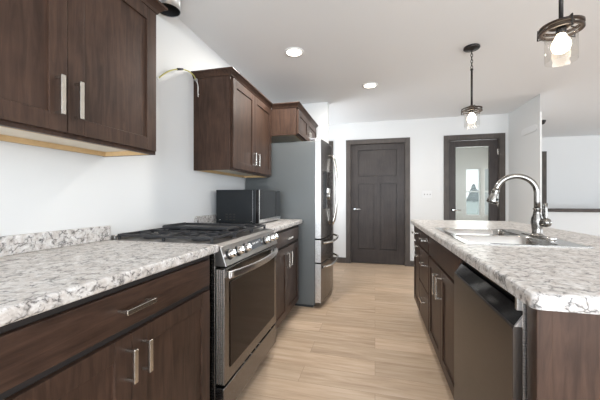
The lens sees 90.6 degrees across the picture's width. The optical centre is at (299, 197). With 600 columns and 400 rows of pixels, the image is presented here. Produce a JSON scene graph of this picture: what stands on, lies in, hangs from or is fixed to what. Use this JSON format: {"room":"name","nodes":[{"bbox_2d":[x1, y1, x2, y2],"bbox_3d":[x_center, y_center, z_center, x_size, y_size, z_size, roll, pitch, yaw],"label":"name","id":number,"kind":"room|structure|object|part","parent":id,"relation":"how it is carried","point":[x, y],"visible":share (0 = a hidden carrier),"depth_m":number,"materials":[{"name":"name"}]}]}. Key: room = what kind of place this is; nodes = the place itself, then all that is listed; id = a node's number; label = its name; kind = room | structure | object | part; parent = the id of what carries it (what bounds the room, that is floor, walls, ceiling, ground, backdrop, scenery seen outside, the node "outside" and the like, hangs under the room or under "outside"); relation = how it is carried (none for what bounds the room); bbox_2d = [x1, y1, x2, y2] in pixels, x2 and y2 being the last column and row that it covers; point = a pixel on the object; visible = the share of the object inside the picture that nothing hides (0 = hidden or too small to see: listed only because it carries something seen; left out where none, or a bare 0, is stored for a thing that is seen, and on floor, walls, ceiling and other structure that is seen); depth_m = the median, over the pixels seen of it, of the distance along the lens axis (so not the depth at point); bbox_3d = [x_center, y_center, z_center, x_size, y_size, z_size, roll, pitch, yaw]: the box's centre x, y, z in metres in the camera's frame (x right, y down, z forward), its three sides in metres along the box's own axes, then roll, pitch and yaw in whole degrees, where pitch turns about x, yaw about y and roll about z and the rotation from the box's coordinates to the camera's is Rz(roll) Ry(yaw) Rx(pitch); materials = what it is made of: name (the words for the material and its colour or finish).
{"room":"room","nodes":[
{"label":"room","id":0,"kind":"room"},
{"bbox_2d":[0,14,271,239],"bbox_3d":[-0.902,-0.084,2.291,0.100,2.440,11.200,0,0,14],"label":"wall","id":1,"kind":"structure","parent":0,"point":[42,189],"depth_m":1.79,"materials":[{"name":"white paint"}]},
{"bbox_2d":[0,225,109,256],"bbox_3d":[-1.251,0.184,0.660,0.020,0.076,1.908,0,0,14],"label":"backsplash","id":2,"kind":"structure","parent":1,"relation":"attached to","point":[31,242],"depth_m":1.29,"materials":[{"name":"stone"}]},
{"bbox_2d":[0,0,167,156],"bbox_3d":[-0.962,-0.593,1.089,0.369,0.754,0.976,0,0,14],"label":"upper cabinet","id":3,"kind":"object","parent":1,"relation":"attached to","point":[79,76],"visible":1,"depth_m":1.12,"materials":[{"name":"brown wood"}]},
{"bbox_3d":[-0.880,-0.571,0.842,0.019,0.682,0.426,0,0,14],"label":"door","id":4,"kind":"part","parent":3,"relation":"part of","materials":[{"name":"brown wood"}]},
{"bbox_3d":[-0.811,-0.349,1.004,0.035,0.133,0.015,0,0,14],"label":"handle","id":5,"kind":"part","parent":3,"relation":"part of","materials":[{"name":"silver metal"}]},
{"bbox_3d":[-0.993,-0.243,1.096,0.284,0.010,0.867,0,0,14],"label":"panel","id":6,"kind":"part","parent":3,"relation":"part of","materials":[{"name":"beige wood"}]},
{"bbox_3d":[-0.992,-0.227,1.096,0.284,0.021,0.867,0,0,14],"label":"hanging rail","id":7,"kind":"part","parent":3,"relation":"part of","materials":[{"name":"brown wood"}]},
{"bbox_3d":[-0.845,-0.570,1.059,0.018,0.708,0.900,0,0,14],"label":"frame","id":8,"kind":"part","parent":3,"relation":"part of","materials":[{"name":"brown wood"}]},
{"bbox_3d":[-0.795,-0.349,1.068,0.035,0.133,0.015,0,0,14],"label":"handle","id":9,"kind":"part","parent":3,"relation":"part of","materials":[{"name":"silver metal"}]},
{"bbox_3d":[-0.774,-0.571,1.262,0.019,0.682,0.436,0,0,14],"label":"door","id":10,"kind":"part","parent":3,"relation":"part of","materials":[{"name":"brown wood"}]},
{"bbox_3d":[-0.968,-0.947,1.090,0.355,0.046,0.976,0,0,14],"label":"crown moulding","id":11,"kind":"part","parent":3,"relation":"part of","materials":[{"name":"brown wood"}]},
{"bbox_2d":[157,68,198,94],"bbox_3d":[-0.848,-0.852,2.117,0.044,0.155,0.393,0,0,22],"label":"electrical cable","id":12,"kind":"object","parent":1,"relation":"attached to","point":[159,77],"visible":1,"depth_m":2.08,"materials":[{"name":"yellow plastic"}]},
{"bbox_2d":[194,214,215,222],"bbox_3d":[-0.714,0.184,2.786,0.020,0.076,0.917,0,0,14],"label":"backsplash","id":13,"kind":"structure","parent":1,"relation":"attached to","point":[206,218],"depth_m":2.48,"materials":[{"name":"stone"}]},
{"bbox_2d":[191,66,272,177],"bbox_3d":[-0.554,-0.598,2.706,0.369,0.764,0.933,0,0,14],"label":"upper cabinet","id":14,"kind":"object","parent":1,"relation":"attached to","point":[232,117],"visible":1,"depth_m":2.32,"materials":[{"name":"brown wood"}]},
{"bbox_3d":[-0.559,-0.957,2.708,0.355,0.046,0.933,0,0,14],"label":"crown moulding","id":15,"kind":"part","parent":14,"relation":"part of","materials":[{"name":"brown wood"}]},
{"bbox_3d":[-0.579,-0.227,2.732,0.284,0.021,0.862,0,0,14],"label":"hanging rail","id":16,"kind":"part","parent":14,"relation":"part of","materials":[{"name":"brown wood"}]},
{"bbox_3d":[-0.579,-0.243,2.732,0.284,0.010,0.862,0,0,14],"label":"panel","id":17,"kind":"part","parent":14,"relation":"part of","materials":[{"name":"beige wood"}]},
{"bbox_3d":[-0.467,-0.576,2.478,0.019,0.692,0.420,0,0,14],"label":"door","id":18,"kind":"part","parent":14,"relation":"part of","materials":[{"name":"brown wood"}]},
{"bbox_3d":[-0.432,-0.575,2.695,0.018,0.718,0.895,0,0,14],"label":"frame","id":19,"kind":"part","parent":14,"relation":"part of","materials":[{"name":"brown wood"}]},
{"bbox_3d":[-0.379,-0.344,2.716,0.035,0.113,0.015,0,0,14],"label":"handle","id":20,"kind":"part","parent":14,"relation":"part of","materials":[{"name":"silver metal"}]},
{"bbox_3d":[-0.361,-0.576,2.896,0.019,0.692,0.436,0,0,14],"label":"door","id":21,"kind":"part","parent":14,"relation":"part of","materials":[{"name":"brown wood"}]},
{"bbox_2d":[271,101,317,142],"bbox_3d":[-0.183,-0.817,3.591,0.654,0.326,1.036,0,0,14],"label":"upper cabinet","id":22,"kind":"object","parent":1,"relation":"attached to","point":[290,121],"visible":0.66,"depth_m":3.11,"materials":[{"name":"brown wood"}]},
{"bbox_3d":[-0.209,-0.681,3.617,0.568,0.010,0.965,0,0,14],"label":"panel","id":23,"kind":"part","parent":22,"relation":"part of","materials":[{"name":"beige wood"}]},
{"bbox_3d":[-0.028,-0.957,3.552,0.307,0.046,1.036,0,0,14],"label":"crown moulding","id":24,"kind":"part","parent":22,"relation":"part of","materials":[{"name":"brown wood"}]},
{"bbox_3d":[0.076,-0.794,3.545,0.018,0.280,0.998,0,0,14],"label":"frame","id":25,"kind":"part","parent":22,"relation":"part of","materials":[{"name":"brown wood"}]},
{"bbox_3d":[0.032,-0.795,3.289,0.019,0.254,0.444,0,0,14],"label":"door","id":26,"kind":"part","parent":22,"relation":"part of","materials":[{"name":"brown wood"}]},
{"bbox_3d":[0.150,-0.795,3.757,0.019,0.254,0.516,0,0,14],"label":"door","id":27,"kind":"part","parent":22,"relation":"part of","materials":[{"name":"brown wood"}]},
{"bbox_2d":[302,102,328,143],"bbox_3d":[0.018,-0.084,4.178,0.760,2.440,0.110,0,0,14],"label":"wall","id":28,"kind":"structure","parent":0,"point":[319,112],"depth_m":4.06,"materials":[{"name":"white paint"}]},
{"bbox_2d":[236,262,453,399],"bbox_3d":[3.406,1.186,1.203,8.985,0.100,11.200,0,0,14],"label":"floor","id":29,"kind":"structure","parent":0,"point":[369,339],"depth_m":2.23,"materials":[{"name":"brown wood"}]},
{"bbox_2d":[0,255,209,399],"bbox_3d":[-0.815,0.698,1.030,0.679,0.876,0.969,0,0,14],"label":"base cabinet","id":30,"kind":"object","parent":29,"relation":"on","point":[146,338],"visible":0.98,"depth_m":0.89,"materials":[{"name":"brown wood"}]},
{"bbox_3d":[-0.594,0.723,0.718,0.019,0.596,0.452,0,0,14],"label":"door","id":31,"kind":"part","parent":30,"relation":"part of","materials":[{"name":"brown wood"}]},
{"bbox_3d":[-0.545,0.272,0.947,0.004,0.022,0.940,0,0,14],"label":"rail","id":32,"kind":"part","parent":30,"relation":"part of","materials":[{"name":"black wood"}]},
{"bbox_3d":[-0.516,0.513,0.909,0.039,0.103,0.015,0,0,14],"label":"handle","id":33,"kind":"part","parent":30,"relation":"part of","materials":[{"name":"silver metal"}]},
{"bbox_3d":[-0.509,0.339,0.935,0.039,0.015,0.121,0,0,14],"label":"handle","id":34,"kind":"part","parent":30,"relation":"part of","materials":[{"name":"silver metal"}]},
{"bbox_3d":[-0.500,0.513,0.970,0.039,0.103,0.015,0,0,14],"label":"handle","id":35,"kind":"part","parent":30,"relation":"part of","materials":[{"name":"silver metal"}]},
{"bbox_3d":[-0.482,0.723,1.159,0.019,0.596,0.452,0,0,14],"label":"door","id":36,"kind":"part","parent":30,"relation":"part of","materials":[{"name":"brown wood"}]},
{"bbox_2d":[111,223,278,399],"bbox_3d":[-0.568,0.662,1.872,0.741,0.947,0.776,0,0,14],"label":"range","id":37,"kind":"object","parent":29,"relation":"on","point":[243,269],"visible":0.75,"depth_m":1.60,"materials":[{"name":"silver metal"}]},
{"bbox_3d":[-0.913,0.212,1.961,0.027,0.022,0.753,0,0,14],"label":"trim","id":38,"kind":"part","parent":37,"relation":"part of","materials":[{"name":"black metal"}]},
{"bbox_2d":[112,228,268,243],"bbox_3d":[-0.617,0.237,1.886,0.636,0.026,0.773,0,0,14],"label":"cooktop","id":39,"kind":"object","parent":37,"relation":"in","point":[240,236],"depth_m":1.62,"materials":[{"name":"black metal"}]},
{"bbox_3d":[-0.522,0.211,1.607,0.125,0.025,0.125,0,0,14],"label":"burner","id":40,"kind":"part","parent":37,"relation":"part of","materials":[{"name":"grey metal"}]},
{"bbox_2d":[162,222,243,229],"bbox_3d":[-0.606,0.177,1.888,0.440,0.020,0.235,0,0,14],"label":"griddle plate","id":41,"kind":"object","parent":37,"relation":"on","point":[201,226],"visible":1,"depth_m":1.90,"materials":[{"name":"grey metal"}]},
{"bbox_3d":[-0.386,0.621,1.428,0.037,0.550,0.005,0,0,14],"label":"trim","id":42,"kind":"part","parent":37,"relation":"part of","materials":[{"name":"silver metal"}]},
{"bbox_3d":[-0.337,0.275,1.480,0.041,0.048,0.046,0,0,14],"label":"knob","id":43,"kind":"part","parent":37,"relation":"part of","materials":[{"name":"silver metal"}]},
{"bbox_3d":[-0.313,0.275,1.575,0.041,0.048,0.046,0,0,14],"label":"knob","id":44,"kind":"part","parent":37,"relation":"part of","materials":[{"name":"silver metal"}]},
{"bbox_3d":[-0.294,0.986,1.804,0.049,0.131,0.769,0,0,14],"label":"storage drawer","id":45,"kind":"part","parent":37,"relation":"part of","materials":[{"name":"silver metal"}]},
{"bbox_3d":[-0.293,0.623,1.804,0.051,0.563,0.769,0,0,14],"label":"oven door","id":46,"kind":"part","parent":37,"relation":"part of","materials":[{"name":"silver metal"}]},
{"bbox_3d":[-0.288,0.277,1.803,0.061,0.106,0.773,0,0,14],"label":"control panel","id":47,"kind":"part","parent":37,"relation":"part of","materials":[{"name":"silver metal"}]},
{"bbox_3d":[-0.291,0.275,1.662,0.041,0.048,0.046,0,0,14],"label":"knob","id":48,"kind":"part","parent":37,"relation":"part of","materials":[{"name":"silver metal"}]},
{"bbox_3d":[-0.238,0.376,1.790,0.062,0.036,0.717,0,0,14],"label":"oven handle","id":49,"kind":"part","parent":37,"relation":"part of","materials":[{"name":"silver metal"}]},
{"bbox_3d":[-0.217,0.275,1.958,0.041,0.048,0.046,0,0,14],"label":"knob","id":50,"kind":"part","parent":37,"relation":"part of","materials":[{"name":"silver metal"}]},
{"bbox_2d":[274,224,298,328],"bbox_3d":[-0.397,0.698,2.686,0.679,0.876,0.865,0,0,14],"label":"base cabinet","id":51,"kind":"object","parent":29,"relation":"on","point":[287,256],"visible":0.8,"depth_m":2.57,"materials":[{"name":"brown wood"}]},
{"bbox_2d":[194,214,301,232],"bbox_3d":[-0.404,0.203,2.708,0.660,0.114,0.917,0,0,14],"label":"countertop","id":52,"kind":"structure","parent":51,"relation":"on","point":[280,224],"depth_m":2.54,"materials":[{"name":"stone"}]},
{"bbox_2d":[216,190,279,223],"bbox_3d":[-0.460,0.076,2.776,0.398,0.292,0.562,0,0,14],"label":"microwave","id":53,"kind":"object","parent":52,"relation":"on","point":[232,206],"visible":0.94,"depth_m":2.52,"materials":[{"name":"black metal"}]},
{"bbox_3d":[-0.286,0.071,2.733,0.030,0.283,0.560,0,0,14],"label":"frame","id":54,"kind":"part","parent":53,"relation":"part of","materials":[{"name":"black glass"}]},
{"bbox_3d":[-0.269,0.072,2.729,0.004,0.280,0.558,0,0,14],"label":"silver trim","id":55,"kind":"part","parent":53,"relation":"part of","materials":[{"name":"silver metal"}]},
{"bbox_3d":[-0.170,0.723,2.397,0.019,0.596,0.396,0,0,14],"label":"door","id":56,"kind":"part","parent":51,"relation":"part of","materials":[{"name":"brown wood"}]},
{"bbox_3d":[-0.123,0.272,2.617,0.004,0.022,0.865,0,0,14],"label":"rail","id":57,"kind":"part","parent":51,"relation":"part of","materials":[{"name":"black"}]},
{"bbox_3d":[-0.121,0.343,2.591,0.019,0.118,0.795,0,0,14],"label":"drawer","id":58,"kind":"part","parent":51,"relation":"part of","materials":[{"name":"brown wood"}]},
{"bbox_3d":[-0.124,0.653,2.618,0.001,0.741,0.857,0,0,14],"label":"frame","id":59,"kind":"part","parent":51,"relation":"part of","materials":[{"name":"black wood"}]},
{"bbox_3d":[-0.072,0.723,2.784,0.019,0.596,0.396,0,0,14],"label":"door","id":60,"kind":"part","parent":51,"relation":"part of","materials":[{"name":"brown wood"}]},
{"bbox_2d":[246,138,338,306],"bbox_3d":[-0.020,0.255,3.565,0.955,1.762,0.906,0,0,14],"label":"refrigerator","id":61,"kind":"object","parent":29,"relation":"on","point":[302,172],"visible":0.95,"depth_m":3.10,"materials":[{"name":"grey metal"}]},
{"bbox_2d":[295,304,313,306],"bbox_3d":[-0.085,1.121,3.585,0.680,0.030,0.850,0,0,14],"label":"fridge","id":62,"kind":"object","parent":61,"relation":"in","point":[307,305],"depth_m":3.11,"materials":[{"name":"plastic"}]},
{"bbox_3d":[0.261,-0.093,3.263,0.104,1.026,0.448,0,0,14],"label":"door","id":63,"kind":"part","parent":61,"relation":"part of","materials":[{"name":"silver metal"}]},
{"bbox_3d":[0.316,0.878,3.483,0.104,0.405,0.902,0,0,14],"label":"freezer drawer","id":64,"kind":"part","parent":61,"relation":"part of","materials":[{"name":"silver metal"}]},
{"bbox_3d":[0.316,0.548,3.483,0.104,0.236,0.902,0,0,14],"label":"freezer drawer","id":65,"kind":"part","parent":61,"relation":"part of","materials":[{"name":"silver metal"}]},
{"bbox_3d":[0.381,0.721,3.467,0.114,0.024,0.802,0,0,14],"label":"handle","id":66,"kind":"part","parent":61,"relation":"part of","materials":[{"name":"silver metal"}]},
{"bbox_3d":[0.381,0.471,3.467,0.114,0.024,0.802,0,0,14],"label":"handle","id":67,"kind":"part","parent":61,"relation":"part of","materials":[{"name":"silver metal"}]},
{"bbox_3d":[0.372,-0.093,3.703,0.104,1.026,0.448,0,0,14],"label":"door","id":68,"kind":"part","parent":61,"relation":"part of","materials":[{"name":"silver metal"}]},
{"bbox_3d":[0.397,-0.094,3.426,0.078,0.810,0.024,0,0,14],"label":"handle","id":69,"kind":"part","parent":61,"relation":"part of","materials":[{"name":"silver metal"}]},
{"bbox_3d":[0.414,-0.094,3.494,0.078,0.810,0.024,0,0,14],"label":"handle","id":70,"kind":"part","parent":61,"relation":"part of","materials":[{"name":"silver metal"}]},
{"bbox_2d":[412,226,420,308],"bbox_3d":[1.397,0.698,2.802,0.634,0.876,0.382,0,0,14],"label":"base cabinet","id":71,"kind":"object","parent":29,"relation":"on","point":[416,230],"visible":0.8,"depth_m":2.86,"materials":[{"name":"brown wood"}]},
{"bbox_3d":[1.134,0.351,2.869,0.019,0.134,0.366,0,0,14],"label":"drawer","id":72,"kind":"part","parent":71,"relation":"part of","materials":[{"name":"brown wood"}]},
{"bbox_3d":[1.134,0.730,2.869,0.019,0.583,0.366,0,0,14],"label":"door","id":73,"kind":"part","parent":71,"relation":"part of","materials":[{"name":"brown wood"}]},
{"bbox_2d":[419,230,430,333],"bbox_3d":[1.291,0.698,2.382,0.634,0.876,0.482,0,0,14],"label":"base cabinet","id":74,"kind":"object","parent":29,"relation":"on","point":[424,255],"visible":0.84,"depth_m":2.40,"materials":[{"name":"brown wood"}]},
{"bbox_3d":[1.028,0.877,2.449,0.019,0.288,0.466,0,0,14],"label":"drawer","id":75,"kind":"part","parent":74,"relation":"part of","materials":[{"name":"brown wood"}]},
{"bbox_3d":[1.028,0.351,2.449,0.019,0.134,0.466,0,0,14],"label":"drawer","id":76,"kind":"part","parent":74,"relation":"part of","materials":[{"name":"brown wood"}]},
{"bbox_3d":[1.028,0.577,2.449,0.019,0.288,0.466,0,0,14],"label":"drawer","id":77,"kind":"part","parent":74,"relation":"part of","materials":[{"name":"brown wood"}]},
{"bbox_2d":[429,236,465,397],"bbox_3d":[1.128,0.698,1.743,0.636,0.876,0.836,0,0,14],"label":"base cabinet","id":78,"kind":"object","parent":29,"relation":"on","point":[443,263],"visible":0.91,"depth_m":1.76,"materials":[{"name":"brown wood"}]},
{"bbox_3d":[0.852,0.541,1.868,0.039,0.133,0.015,0,0,14],"label":"handle","id":79,"kind":"part","parent":78,"relation":"part of","materials":[{"name":"silver metal"}]},
{"bbox_3d":[0.918,0.730,2.012,0.019,0.583,0.400,0,0,14],"label":"door","id":80,"kind":"part","parent":78,"relation":"part of","materials":[{"name":"brown wood"}]},
{"bbox_3d":[0.829,0.541,1.776,0.039,0.133,0.015,0,0,14],"label":"handle","id":81,"kind":"part","parent":78,"relation":"part of","materials":[{"name":"silver metal"}]},
{"bbox_3d":[0.818,0.730,1.614,0.019,0.583,0.414,0,0,14],"label":"door","id":82,"kind":"part","parent":78,"relation":"part of","materials":[{"name":"brown wood"}]},
{"bbox_2d":[411,219,599,314],"bbox_3d":[1.291,0.241,1.776,0.917,0.038,2.467,0,0,14],"label":"countertop","id":83,"kind":"structure","parent":78,"relation":"on","point":[561,279],"depth_m":1.01,"materials":[{"name":"stone"}]},
{"bbox_2d":[435,228,594,247],"bbox_3d":[1.142,0.302,1.746,0.514,0.168,0.780,0,0,14],"label":"sink","id":84,"kind":"object","parent":83,"relation":"in","point":[511,237],"visible":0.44,"depth_m":1.72,"materials":[{"name":"silver metal"}]},
{"bbox_2d":[546,237,556,240],"bbox_3d":[1.294,0.209,1.530,0.044,0.016,0.044,0,0,14],"label":"cover","id":85,"kind":"object","parent":84,"relation":"on","point":[547,238],"visible":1,"depth_m":1.51,"materials":[{"name":"silver metal"}]},
{"bbox_2d":[486,174,551,238],"bbox_3d":[1.260,0.037,1.719,0.298,0.360,0.250,0,0,14],"label":"faucet","id":86,"kind":"object","parent":83,"relation":"on","point":[538,222],"visible":0.99,"depth_m":1.69,"materials":[{"name":"silver metal"}]},
{"bbox_3d":[1.353,0.215,1.695,0.056,0.005,0.250,0,0,14],"label":"deck plate","id":87,"kind":"part","parent":86,"relation":"part of","materials":[{"name":"silver metal"}]},
{"bbox_3d":[1.367,0.083,1.654,0.022,0.109,0.022,0,0,-31],"label":"lever","id":88,"kind":"part","parent":86,"relation":"part of","materials":[{"name":"silver metal"}]},
{"bbox_2d":[454,262,526,399],"bbox_3d":[0.947,0.699,1.030,0.608,0.874,0.623,0,0,14],"label":"dishwasher","id":89,"kind":"object","parent":29,"relation":"on","point":[490,323],"visible":0.44,"depth_m":1.01,"materials":[{"name":"grey metal"}]},
{"bbox_3d":[0.681,0.328,1.100,0.048,0.040,0.612,0,0,14],"label":"pocket handle","id":90,"kind":"part","parent":89,"relation":"part of","materials":[{"name":"black glass"}]},
{"bbox_3d":[0.605,0.328,0.800,0.048,0.042,0.005,0,0,14],"label":"handle","id":91,"kind":"part","parent":89,"relation":"part of","materials":[{"name":"silver metal"}]},
{"bbox_2d":[527,305,599,399],"bbox_3d":[1.187,0.699,1.820,0.630,0.874,2.390,0,0,14],"label":"island end panel","id":92,"kind":"object","parent":29,"relation":"on","point":[563,348],"visible":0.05,"depth_m":0.73,"materials":[{"name":"brown wood"}]},
{"bbox_3d":[-1.048,0.698,0.107,0.679,0.876,0.934,0,0,14],"label":"base cabinet","id":93,"kind":"object","parent":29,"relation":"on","visible":0},
{"bbox_2d":[0,225,218,326],"bbox_3d":[-0.941,0.203,0.582,0.660,0.114,1.908,0,0,14],"label":"countertop","id":94,"kind":"structure","parent":93,"relation":"on","point":[40,272],"depth_m":1.01,"materials":[{"name":"stone"}]},
{"bbox_2d":[177,0,599,137],"bbox_3d":[3.406,-1.354,1.203,8.985,0.100,11.200,0,0,14],"label":"ceiling","id":95,"kind":"structure","parent":0,"point":[417,60],"depth_m":2.74,"materials":[{"name":"white paint"}]},
{"bbox_2d":[159,0,180,17],"bbox_3d":[-0.846,-1.252,1.900,0.156,0.104,0.156,0,0,14],"label":"vent duct","id":96,"kind":"object","parent":95,"relation":"attached to","point":[174,6],"visible":0.7,"depth_m":1.96,"materials":[{"name":"grey metal"}]},
{"bbox_2d":[284,47,303,56],"bbox_3d":[-0.052,-1.301,2.654,0.180,0.006,0.180,0,0,14],"label":"recessed light","id":97,"kind":"object","parent":95,"relation":"in","point":[292,51],"visible":1,"depth_m":2.64,"materials":[{"name":"white plastic"}]},
{"bbox_2d":[287,49,300,55],"bbox_3d":[-0.052,-1.300,2.654,0.131,0.002,0.131,0,0,14],"label":"diffuser","id":98,"kind":"object","parent":97,"relation":"attached to","point":[290,52],"depth_m":2.65,"materials":[{"name":"white plastic"}]},
{"bbox_2d":[362,82,377,88],"bbox_3d":[0.810,-1.301,3.436,0.180,0.006,0.180,0,0,14],"label":"recessed light","id":99,"kind":"object","parent":95,"relation":"in","point":[370,84],"visible":1,"depth_m":3.43,"materials":[{"name":"white plastic"}]},
{"bbox_2d":[364,84,375,87],"bbox_3d":[0.810,-1.300,3.436,0.131,0.002,0.131,0,0,14],"label":"diffuser","id":100,"kind":"object","parent":99,"relation":"attached to","point":[365,85],"depth_m":3.43,"materials":[{"name":"white plastic"}]},
{"bbox_2d":[461,43,482,122],"bbox_3d":[1.482,-0.957,2.562,0.160,0.692,0.166,0,0,14],"label":"pendant light","id":101,"kind":"object","parent":95,"relation":"hanging from","point":[469,48],"visible":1,"depth_m":2.56,"materials":[{"name":"brown metal"}]},
{"bbox_3d":[1.483,-0.957,2.565,0.024,0.315,0.024,0,0,14],"label":"rod","id":102,"kind":"part","parent":101,"relation":"part of","materials":[{"name":"brown metal"}]},
{"bbox_3d":[1.483,-0.695,2.565,0.070,0.089,0.070,0,0,14],"label":"bulb","id":103,"kind":"part","parent":101,"relation":"part of","materials":[{"name":"beige glass"}]},
{"bbox_2d":[537,0,585,53],"bbox_3d":[1.171,-0.957,1.331,0.160,0.692,0.166,0,0,14],"label":"pendant light","id":104,"kind":"object","parent":95,"relation":"hanging from","point":[562,43],"visible":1,"depth_m":1.32,"materials":[{"name":"brown metal"}]},
{"bbox_3d":[1.172,-0.957,1.334,0.024,0.315,0.024,0,0,14],"label":"rod","id":105,"kind":"part","parent":104,"relation":"part of","materials":[{"name":"brown metal"}]},
{"bbox_3d":[1.172,-0.695,1.334,0.070,0.089,0.070,0,0,14],"label":"bulb","id":106,"kind":"part","parent":104,"relation":"part of","materials":[{"name":"beige glass"}]},
{"bbox_2d":[329,114,508,260],"bbox_3d":[1.642,-0.084,5.042,3.485,2.440,0.110,0,0,14],"label":"wall","id":107,"kind":"structure","parent":0,"point":[426,136],"depth_m":4.90,"materials":[{"name":"white paint"}]},
{"bbox_2d":[333,257,413,266],"bbox_3d":[1.897,1.089,4.914,2.697,0.095,0.014,0,0,14],"label":"baseboard","id":108,"kind":"structure","parent":107,"relation":"attached to","point":[340,259],"depth_m":5.20,"materials":[{"name":"brown wood"}]},
{"bbox_2d":[351,143,404,264],"bbox_3d":[1.322,0.101,5.088,0.894,2.046,0.099,0,0,14],"label":"door","id":109,"kind":"structure","parent":107,"relation":"in","point":[377,170],"depth_m":5.10,"materials":[{"name":"brown wood"}]},
{"bbox_2d":[346,137,409,266],"bbox_3d":[1.328,0.065,5.112,1.056,2.143,0.128,0,0,14],"label":"trim","id":110,"kind":"structure","parent":107,"relation":"attached to","point":[406,140],"depth_m":5.05,"materials":[{"name":"brown wood"}]},
{"bbox_2d":[422,191,431,197],"bbox_3d":[2.085,-0.059,4.868,0.150,0.120,0.010,0,0,14],"label":"switch plate","id":111,"kind":"object","parent":107,"relation":"attached to","point":[425,194],"visible":1,"depth_m":4.87,"materials":[{"name":"white plastic"}]},
{"bbox_2d":[449,139,497,220],"bbox_3d":[2.765,0.102,4.723,0.712,2.043,0.099,0,0,14],"label":"door","id":112,"kind":"structure","parent":107,"relation":"in","point":[492,145],"depth_m":4.71,"materials":[{"name":"brown wood"}]},
{"bbox_2d":[444,133,504,220],"bbox_3d":[2.762,0.065,4.750,0.874,2.143,0.128,0,0,14],"label":"trim","id":113,"kind":"structure","parent":107,"relation":"attached to","point":[500,136],"depth_m":4.66,"materials":[{"name":"brown wood"}]},
{"bbox_2d":[456,146,487,220],"bbox_3d":[2.213,-0.084,6.712,3.775,2.440,0.100,0,0,14],"label":"wall","id":114,"kind":"structure","parent":0,"point":[466,157],"depth_m":6.33,"materials":[{"name":"white paint"}]},
{"bbox_2d":[466,168,480,215],"bbox_3d":[3.679,-0.132,6.337,0.290,1.015,0.070,0,0,14],"label":"window","id":115,"kind":"structure","parent":114,"relation":"in","point":[479,169],"depth_m":6.28,"materials":[{"name":"white plastic"}]},
{"bbox_2d":[484,168,487,215],"bbox_3d":[3.945,-0.132,6.270,0.140,1.015,0.070,0,0,14],"label":"window","id":116,"kind":"structure","parent":114,"relation":"in","point":[484,168],"depth_m":6.25,"materials":[{"name":"white plastic"}]},
{"bbox_2d":[485,112,541,214],"bbox_3d":[3.772,-0.084,5.667,0.340,2.440,2.364,0,0,14],"label":"wall","id":117,"kind":"structure","parent":0,"point":[486,170],"depth_m":4.48,"materials":[{"name":"white paint"}]},
{"bbox_2d":[509,94,539,224],"bbox_3d":[3.159,-0.084,4.138,0.100,2.440,0.901,0,0,14],"label":"wall","id":118,"kind":"structure","parent":0,"point":[524,151],"depth_m":4.13,"materials":[{"name":"white paint"}]},
{"bbox_2d":[521,124,537,135],"bbox_3d":[3.058,-0.904,3.965,0.012,0.090,0.415,0,0,14],"label":"door chime","id":119,"kind":"object","parent":118,"relation":"attached to","point":[534,127],"visible":1,"depth_m":3.94,"materials":[{"name":"white plastic"}]},
{"bbox_2d":[542,135,599,208],"bbox_3d":[6.667,-0.084,6.103,5.060,2.440,0.100,0,0,14],"label":"wall","id":120,"kind":"structure","parent":0,"point":[573,162],"depth_m":6.28,"materials":[{"name":"white paint"}]},
{"bbox_2d":[542,151,546,217],"bbox_3d":[4.985,0.066,6.466,0.650,2.140,0.020,0,0,14],"label":"trim","id":121,"kind":"structure","parent":120,"relation":"attached to","point":[544,153],"depth_m":6.39,"materials":[{"name":"brown wood"}]},
{"bbox_2d":[548,212,599,235],"bbox_3d":[6.634,0.694,4.931,4.350,0.885,0.110,0,0,14],"label":"wall","id":122,"kind":"structure","parent":0,"point":[579,222],"depth_m":5.30,"materials":[{"name":"white paint"}]},
{"bbox_2d":[542,208,599,211],"bbox_3d":[6.625,0.221,4.933,4.370,0.060,0.190,0,0,14],"label":"trim","id":123,"kind":"structure","parent":122,"relation":"on","point":[549,209],"depth_m":5.30,"materials":[{"name":"brown wood"}]},
{"label":"outside","id":124,"kind":"structure","parent":0,"visible":0},
{"bbox_2d":[466,201,477,213],"bbox_3d":[61.895,1.536,122.576,180.000,0.200,252.000,0,0,14],"label":"ground","id":125,"kind":"structure","parent":124,"point":[471,207],"depth_m":44.90,"materials":[{"name":"grey"}]},
{"bbox_2d":[466,183,477,201],"bbox_3d":[59.863,-1.880,102.448,5.070,6.632,4.605,0,0,14],"label":"conifer tree","id":126,"kind":"object","parent":125,"relation":"on","point":[472,196],"visible":0.84,"depth_m":101.45,"materials":[{"name":"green plant"}]}
]}

